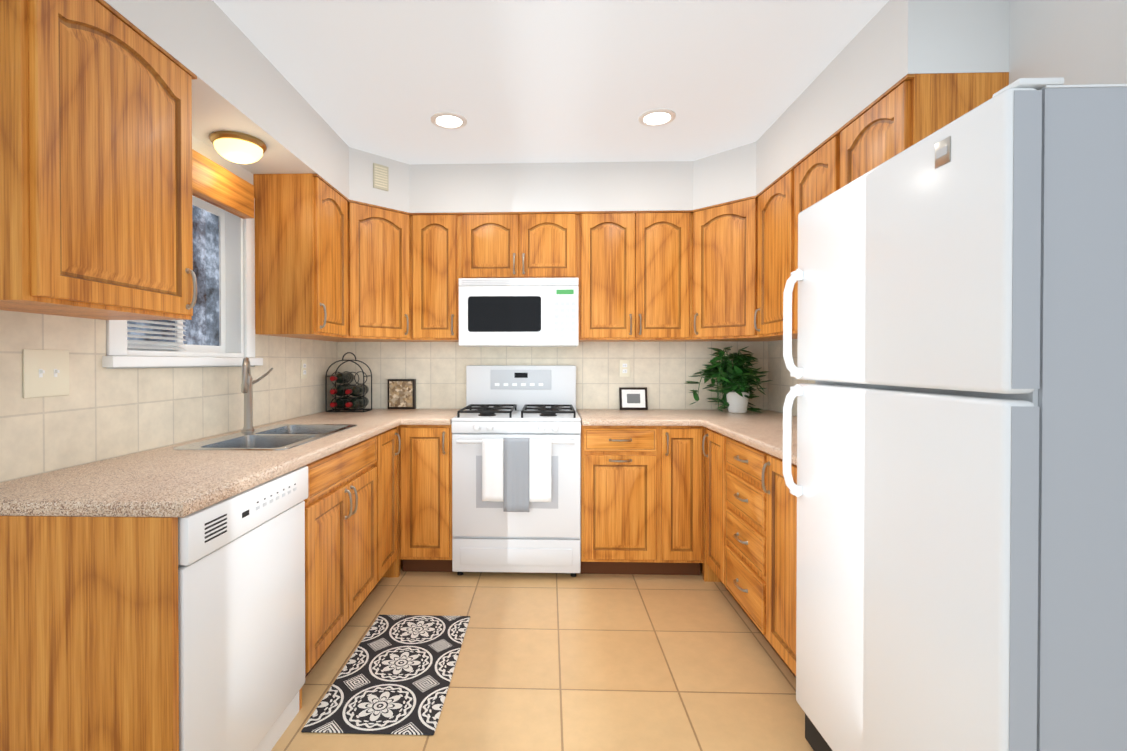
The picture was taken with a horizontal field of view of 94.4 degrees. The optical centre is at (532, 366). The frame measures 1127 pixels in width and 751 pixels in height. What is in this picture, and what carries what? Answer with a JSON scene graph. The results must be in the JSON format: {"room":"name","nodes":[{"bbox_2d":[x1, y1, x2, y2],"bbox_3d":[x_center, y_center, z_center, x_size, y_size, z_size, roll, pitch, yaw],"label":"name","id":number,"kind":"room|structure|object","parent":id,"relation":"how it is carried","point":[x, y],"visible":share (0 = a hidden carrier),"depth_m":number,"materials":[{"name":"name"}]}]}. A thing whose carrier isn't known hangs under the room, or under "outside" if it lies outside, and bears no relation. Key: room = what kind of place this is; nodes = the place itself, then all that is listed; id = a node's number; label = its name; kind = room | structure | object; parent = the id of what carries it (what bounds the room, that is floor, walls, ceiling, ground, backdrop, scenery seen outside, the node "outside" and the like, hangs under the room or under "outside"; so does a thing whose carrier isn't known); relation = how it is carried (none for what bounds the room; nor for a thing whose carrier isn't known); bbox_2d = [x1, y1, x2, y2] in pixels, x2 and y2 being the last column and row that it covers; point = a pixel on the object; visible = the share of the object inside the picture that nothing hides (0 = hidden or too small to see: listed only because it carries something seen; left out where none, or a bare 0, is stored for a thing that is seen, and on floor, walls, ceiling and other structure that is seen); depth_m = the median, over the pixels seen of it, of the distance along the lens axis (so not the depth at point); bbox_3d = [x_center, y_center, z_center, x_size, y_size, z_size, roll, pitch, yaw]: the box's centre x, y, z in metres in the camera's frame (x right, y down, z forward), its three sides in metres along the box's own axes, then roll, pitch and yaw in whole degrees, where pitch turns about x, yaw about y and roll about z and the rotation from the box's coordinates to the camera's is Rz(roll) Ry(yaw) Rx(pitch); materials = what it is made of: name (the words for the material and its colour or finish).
{"room":"kitchen","nodes":[
{"label":"kitchen","id":0,"kind":"room"},
{"bbox_2d":[0,135,337,482],"bbox_3d":[-1.499,-0.014,2.010,0.128,2.540,3.390,0,0,2],"label":"wall","id":1,"kind":"structure","parent":0,"point":[99,412],"depth_m":1.84,"materials":[{"name":"beige tile"}]},
{"bbox_2d":[23,349,68,397],"bbox_3d":[-1.442,0.020,1.553,0.016,0.140,0.140,0,0,2],"label":"switch plate","id":2,"kind":"object","parent":1,"relation":"attached to","point":[45,373],"visible":1,"depth_m":1.55,"materials":[{"name":"beige plastic"}]},
{"bbox_2d":[0,0,196,319],"bbox_3d":[-1.282,-0.562,1.471,0.355,0.815,0.563,0,0,2],"label":"upper cabinet","id":3,"kind":"object","parent":1,"relation":"attached to","point":[95,159],"visible":1,"depth_m":1.36,"materials":[{"name":"brown wood"}]},
{"bbox_2d":[102,195,262,366],"bbox_3d":[-1.465,-0.425,2.206,0.148,0.850,0.920,0,0,2],"label":"window","id":4,"kind":"structure","parent":1,"relation":"attached to","point":[219,330],"depth_m":2.45,"materials":[{"name":"white plastic"}]},
{"bbox_2d":[127,320,185,349],"bbox_3d":[-1.478,-0.410,2.033,0.024,0.684,0.340,0,0,2],"label":"window blind","id":5,"kind":"object","parent":4,"relation":"attached to","point":[153,337],"visible":0.08,"depth_m":2.04,"materials":[{"name":"white plastic"}]},
{"bbox_2d":[192,149,253,218],"bbox_3d":[-1.393,-0.795,2.147,0.058,0.160,0.777,0,0,2],"label":"window valance","id":6,"kind":"object","parent":4,"relation":"attached to","point":[216,184],"visible":0.5,"depth_m":2.29,"materials":[{"name":"brown wood"}]},
{"bbox_2d":[253,173,348,339],"bbox_3d":[-1.253,-0.573,2.867,0.323,0.816,0.429,0,0,2],"label":"upper cabinet","id":7,"kind":"object","parent":1,"relation":"attached to","point":[332,263],"depth_m":2.66,"materials":[{"name":"brown wood"}]},
{"bbox_2d":[301,360,306,378],"bbox_3d":[-1.394,0.016,3.183,0.008,0.116,0.072,0,0,2],"label":"electrical outlet","id":8,"kind":"object","parent":1,"relation":"attached to","point":[303,369],"visible":1,"depth_m":3.17,"materials":[{"name":"beige plastic"}]},
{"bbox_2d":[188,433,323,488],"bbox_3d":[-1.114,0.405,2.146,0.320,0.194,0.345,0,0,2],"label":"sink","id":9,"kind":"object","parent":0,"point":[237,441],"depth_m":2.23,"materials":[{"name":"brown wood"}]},
{"bbox_2d":[248,424,355,480],"bbox_3d":[-1.103,0.401,2.517,0.320,0.194,0.345,0,0,2],"label":"sink","id":10,"kind":"object","parent":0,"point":[334,463],"depth_m":2.46,"materials":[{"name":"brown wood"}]},
{"bbox_2d":[0,409,411,516],"bbox_3d":[-1.097,0.328,2.462,0.660,0.038,2.450,0,0,2],"label":"countertop","id":11,"kind":"structure","parent":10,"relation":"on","point":[167,481],"depth_m":1.50,"materials":[{"name":"laminate"}]},
{"bbox_2d":[241,357,272,431],"bbox_3d":[-1.296,0.132,2.384,0.128,0.347,0.191,0,0,2],"label":"faucet","id":12,"kind":"object","parent":11,"relation":"on","point":[247,380],"depth_m":2.42,"materials":[{"name":"silver metal"}]},
{"bbox_2d":[173,424,356,449],"bbox_3d":[-1.133,0.403,2.332,0.446,0.194,0.776,0,0,2],"label":"sink","id":13,"kind":"object","parent":11,"relation":"in","point":[279,436],"depth_m":2.32,"materials":[{"name":"silver metal"}]},
{"bbox_2d":[325,352,371,411],"bbox_3d":[-1.226,0.102,3.480,0.258,0.394,0.296,0,0,2],"label":"wine rack","id":14,"kind":"object","parent":11,"relation":"on","point":[347,401],"visible":1,"depth_m":3.42,"materials":[{"name":"black metal"}]},
{"bbox_2d":[388,379,415,408],"bbox_3d":[-0.916,0.194,3.654,0.190,0.208,0.047,0,0,2],"label":"picture frame","id":15,"kind":"object","parent":11,"relation":"on","point":[401,393],"visible":1,"depth_m":3.63,"materials":[{"name":"black"}]},
{"bbox_2d":[271,567,813,750],"bbox_3d":[0.037,1.315,0.972,3.025,0.100,5.390,0,0,2],"label":"floor","id":16,"kind":"structure","parent":0,"point":[585,662],"depth_m":2.16,"materials":[{"name":"tile"}]},
{"bbox_2d":[178,465,307,750],"bbox_3d":[-1.128,0.809,1.589,0.616,0.901,0.636,0,0,2],"label":"dishwasher","id":17,"kind":"object","parent":16,"relation":"on","point":[241,592],"visible":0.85,"depth_m":1.50,"materials":[{"name":"white"}]},
{"bbox_2d":[303,425,399,612],"bbox_3d":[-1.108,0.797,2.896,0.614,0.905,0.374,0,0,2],"label":"base cabinet","id":18,"kind":"object","parent":16,"relation":"on","point":[351,517],"depth_m":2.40,"materials":[{"name":"brown wood"}]},
{"bbox_2d":[301,615,469,734],"bbox_3d":[-0.552,1.251,2.193,0.460,0.008,0.825,0,0,2],"label":"rug","id":19,"kind":"object","parent":16,"relation":"on","point":[395,675],"visible":1,"depth_m":2.07,"materials":[{"name":"black fabric"}]},
{"bbox_2d":[400,440,402,569],"bbox_3d":[-1.101,0.793,3.391,0.595,0.905,0.616,0,0,2],"label":"base cabinet","id":20,"kind":"object","parent":16,"relation":"on","point":[401,560],"depth_m":3.20,"materials":[{"name":"brown wood"}]},
{"bbox_2d":[395,424,452,576],"bbox_3d":[-0.635,0.792,3.362,0.336,0.905,0.645,0,0,2],"label":"base cabinet","id":21,"kind":"object","parent":16,"relation":"on","point":[424,499],"visible":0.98,"depth_m":3.07,"materials":[{"name":"brown wood"}]},
{"bbox_2d":[400,409,465,424],"bbox_3d":[-0.604,0.320,3.353,0.270,0.038,0.636,0,0,2],"label":"countertop","id":22,"kind":"structure","parent":21,"relation":"on","point":[418,416],"depth_m":3.15,"materials":[{"name":"laminate"}]},
{"bbox_2d":[452,365,580,576],"bbox_3d":[-0.088,0.621,3.298,0.757,1.250,0.677,0,0,2],"label":"stove","id":23,"kind":"object","parent":16,"relation":"on","point":[516,468],"visible":1,"depth_m":3.04,"materials":[{"name":"white metal"}]},
{"bbox_2d":[580,423,707,581],"bbox_3d":[0.661,0.793,3.321,0.732,0.905,0.645,0,0,2],"label":"base cabinet","id":24,"kind":"object","parent":16,"relation":"on","point":[643,500],"visible":1,"depth_m":3.03,"materials":[{"name":"brown wood"}]},
{"bbox_2d":[577,409,695,425],"bbox_3d":[0.634,0.320,3.314,0.673,0.038,0.636,0,0,2],"label":"countertop","id":25,"kind":"structure","parent":24,"relation":"on","point":[589,417],"depth_m":3.09,"materials":[{"name":"laminate"}]},
{"bbox_2d":[619,387,647,409],"bbox_3d":[0.693,0.222,3.580,0.190,0.154,0.045,0,0,2],"label":"picture frame","id":26,"kind":"object","parent":25,"relation":"on","point":[632,398],"visible":0.96,"depth_m":3.57,"materials":[{"name":"black"}]},
{"bbox_2d":[684,410,796,464],"bbox_3d":[1.273,0.326,2.686,0.645,0.038,1.851,0,0,2],"label":"countertop","id":27,"kind":"structure","parent":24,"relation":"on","point":[763,431],"depth_m":2.66,"materials":[{"name":"laminate"}]},
{"bbox_2d":[686,346,771,412],"bbox_3d":[1.252,0.084,3.349,0.544,0.432,0.466,0,0,2],"label":"potted plant","id":28,"kind":"object","parent":27,"relation":"on","point":[738,377],"visible":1,"depth_m":3.35,"materials":[{"name":"green plant"}]},
{"bbox_2d":[700,429,719,581],"bbox_3d":[1.302,0.797,2.842,0.614,0.904,0.329,0,0,2],"label":"base cabinet","id":29,"kind":"object","parent":16,"relation":"on","point":[712,455],"depth_m":2.89,"materials":[{"name":"brown wood"}]},
{"bbox_2d":[720,434,759,631],"bbox_3d":[1.289,0.800,2.427,0.614,0.904,0.500,0,0,2],"label":"base cabinet","id":30,"kind":"object","parent":16,"relation":"on","point":[751,530],"depth_m":2.46,"materials":[{"name":"brown wood"}]},
{"bbox_2d":[760,450,796,677],"bbox_3d":[1.274,0.804,1.970,0.614,0.904,0.414,0,0,2],"label":"base cabinet","id":31,"kind":"object","parent":16,"relation":"on","point":[778,507],"depth_m":2.06,"materials":[{"name":"brown wood"}]},
{"bbox_2d":[783,78,1126,750],"bbox_3d":[1.173,0.370,1.333,0.726,1.784,0.801,0,0,2],"label":"refrigerator","id":32,"kind":"object","parent":16,"relation":"on","point":[959,490],"visible":1,"depth_m":1.02,"materials":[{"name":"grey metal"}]},
{"bbox_2d":[213,0,888,164],"bbox_3d":[0.075,-1.335,2.159,3.265,0.100,3.210,0,0,2],"label":"ceiling","id":33,"kind":"structure","parent":0,"point":[542,81],"depth_m":2.25,"materials":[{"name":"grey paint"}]},
{"bbox_2d":[431,112,466,128],"bbox_3d":[-0.438,-1.285,2.732,0.190,0.009,0.190,0,0,2],"label":"recessed light","id":34,"kind":"object","parent":33,"relation":"in","point":[451,119],"visible":1,"depth_m":2.73,"materials":[{"name":"white glass"}]},
{"bbox_2d":[638,108,675,126],"bbox_3d":[0.644,-1.284,2.698,0.190,0.009,0.190,0,0,2],"label":"recessed light","id":35,"kind":"object","parent":33,"relation":"in","point":[661,116],"visible":1,"depth_m":2.69,"materials":[{"name":"white glass"}]},
{"bbox_2d":[337,341,767,410],"bbox_3d":[0.124,-0.028,3.710,3.265,2.540,0.128,0,0,2],"label":"wall","id":36,"kind":"structure","parent":0,"point":[662,372],"depth_m":3.64,"materials":[{"name":"beige tile"}]},
{"bbox_2d":[322,200,412,341],"bbox_3d":[-1.094,-0.578,3.382,0.608,0.816,0.609,0,0,2],"label":"upper cabinet","id":37,"kind":"object","parent":36,"relation":"attached to","point":[380,238],"depth_m":3.21,"materials":[{"name":"brown wood"}]},
{"bbox_2d":[413,213,460,341],"bbox_3d":[-0.624,-0.579,3.510,0.322,0.816,0.324,0,0,2],"label":"upper cabinet","id":38,"kind":"object","parent":36,"relation":"attached to","point":[436,236],"depth_m":3.35,"materials":[{"name":"brown wood"}]},
{"bbox_2d":[461,211,580,279],"bbox_3d":[-0.082,-0.774,3.491,0.758,0.426,0.324,0,0,2],"label":"upper cabinet","id":39,"kind":"object","parent":36,"relation":"attached to","point":[493,244],"depth_m":3.33,"materials":[{"name":"brown wood"}]},
{"bbox_2d":[459,278,578,346],"bbox_3d":[-0.083,-0.344,3.446,0.753,0.423,0.420,0,0,2],"label":"microwave","id":40,"kind":"object","parent":39,"relation":"attached to","point":[518,312],"visible":1,"depth_m":3.26,"materials":[{"name":"white plastic"}]},
{"bbox_2d":[620,360,629,376],"bbox_3d":[0.642,0.014,3.626,0.072,0.116,0.008,0,0,2],"label":"electrical outlet","id":41,"kind":"object","parent":36,"relation":"attached to","point":[624,368],"visible":1,"depth_m":3.62,"materials":[{"name":"beige plastic"}]},
{"bbox_2d":[578,210,696,341],"bbox_3d":[0.659,-0.579,3.469,0.720,0.816,0.324,0,0,2],"label":"upper cabinet","id":42,"kind":"object","parent":36,"relation":"attached to","point":[636,280],"depth_m":3.31,"materials":[{"name":"brown wood"}]},
{"bbox_2d":[689,195,777,340],"bbox_3d":[1.318,-0.577,3.306,0.609,0.816,0.609,0,0,2],"label":"upper cabinet","id":43,"kind":"object","parent":36,"relation":"attached to","point":[724,234],"depth_m":3.15,"materials":[{"name":"brown wood"}]},
{"bbox_2d":[104,0,1009,212],"bbox_3d":[0.073,-1.130,2.101,3.025,0.309,3.090,0,0,2],"label":"soffit","id":44,"kind":"structure","parent":0,"point":[241,84],"depth_m":2.35,"materials":[{"name":"white paint"}]},
{"bbox_2d":[210,131,266,163],"bbox_3d":[-1.275,-0.932,2.263,0.216,0.088,0.216,0,0,2],"label":"dome ceiling light","id":45,"kind":"object","parent":44,"relation":"attached to","point":[238,147],"visible":1,"depth_m":2.20,"materials":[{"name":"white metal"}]},
{"bbox_2d":[373,163,388,190],"bbox_3d":[-0.932,-1.164,3.206,0.100,0.150,0.009,0,1,-43],"label":"ceiling vent","id":46,"kind":"object","parent":44,"relation":"in","point":[380,176],"visible":1,"depth_m":3.20,"materials":[{"name":"beige metal"}]},
{"bbox_2d":[768,0,1126,415],"bbox_3d":[1.636,-0.013,1.911,0.128,2.540,3.390,0,0,2],"label":"wall","id":47,"kind":"structure","parent":0,"point":[1077,42],"depth_m":1.55,"materials":[{"name":"white paint"}]},
{"bbox_2d":[753,170,797,339],"bbox_3d":[1.445,-0.573,2.776,0.323,0.816,0.440,0,0,2],"label":"upper cabinet","id":48,"kind":"object","parent":47,"relation":"attached to","point":[771,254],"depth_m":2.81,"materials":[{"name":"brown wood"}]},
{"bbox_2d":[789,72,1008,335],"bbox_3d":[1.425,-0.567,2.143,0.323,0.816,0.827,0,0,2],"label":"upper cabinet","id":49,"kind":"object","parent":47,"relation":"attached to","point":[917,106],"depth_m":1.87,"materials":[{"name":"brown wood"}]}
]}

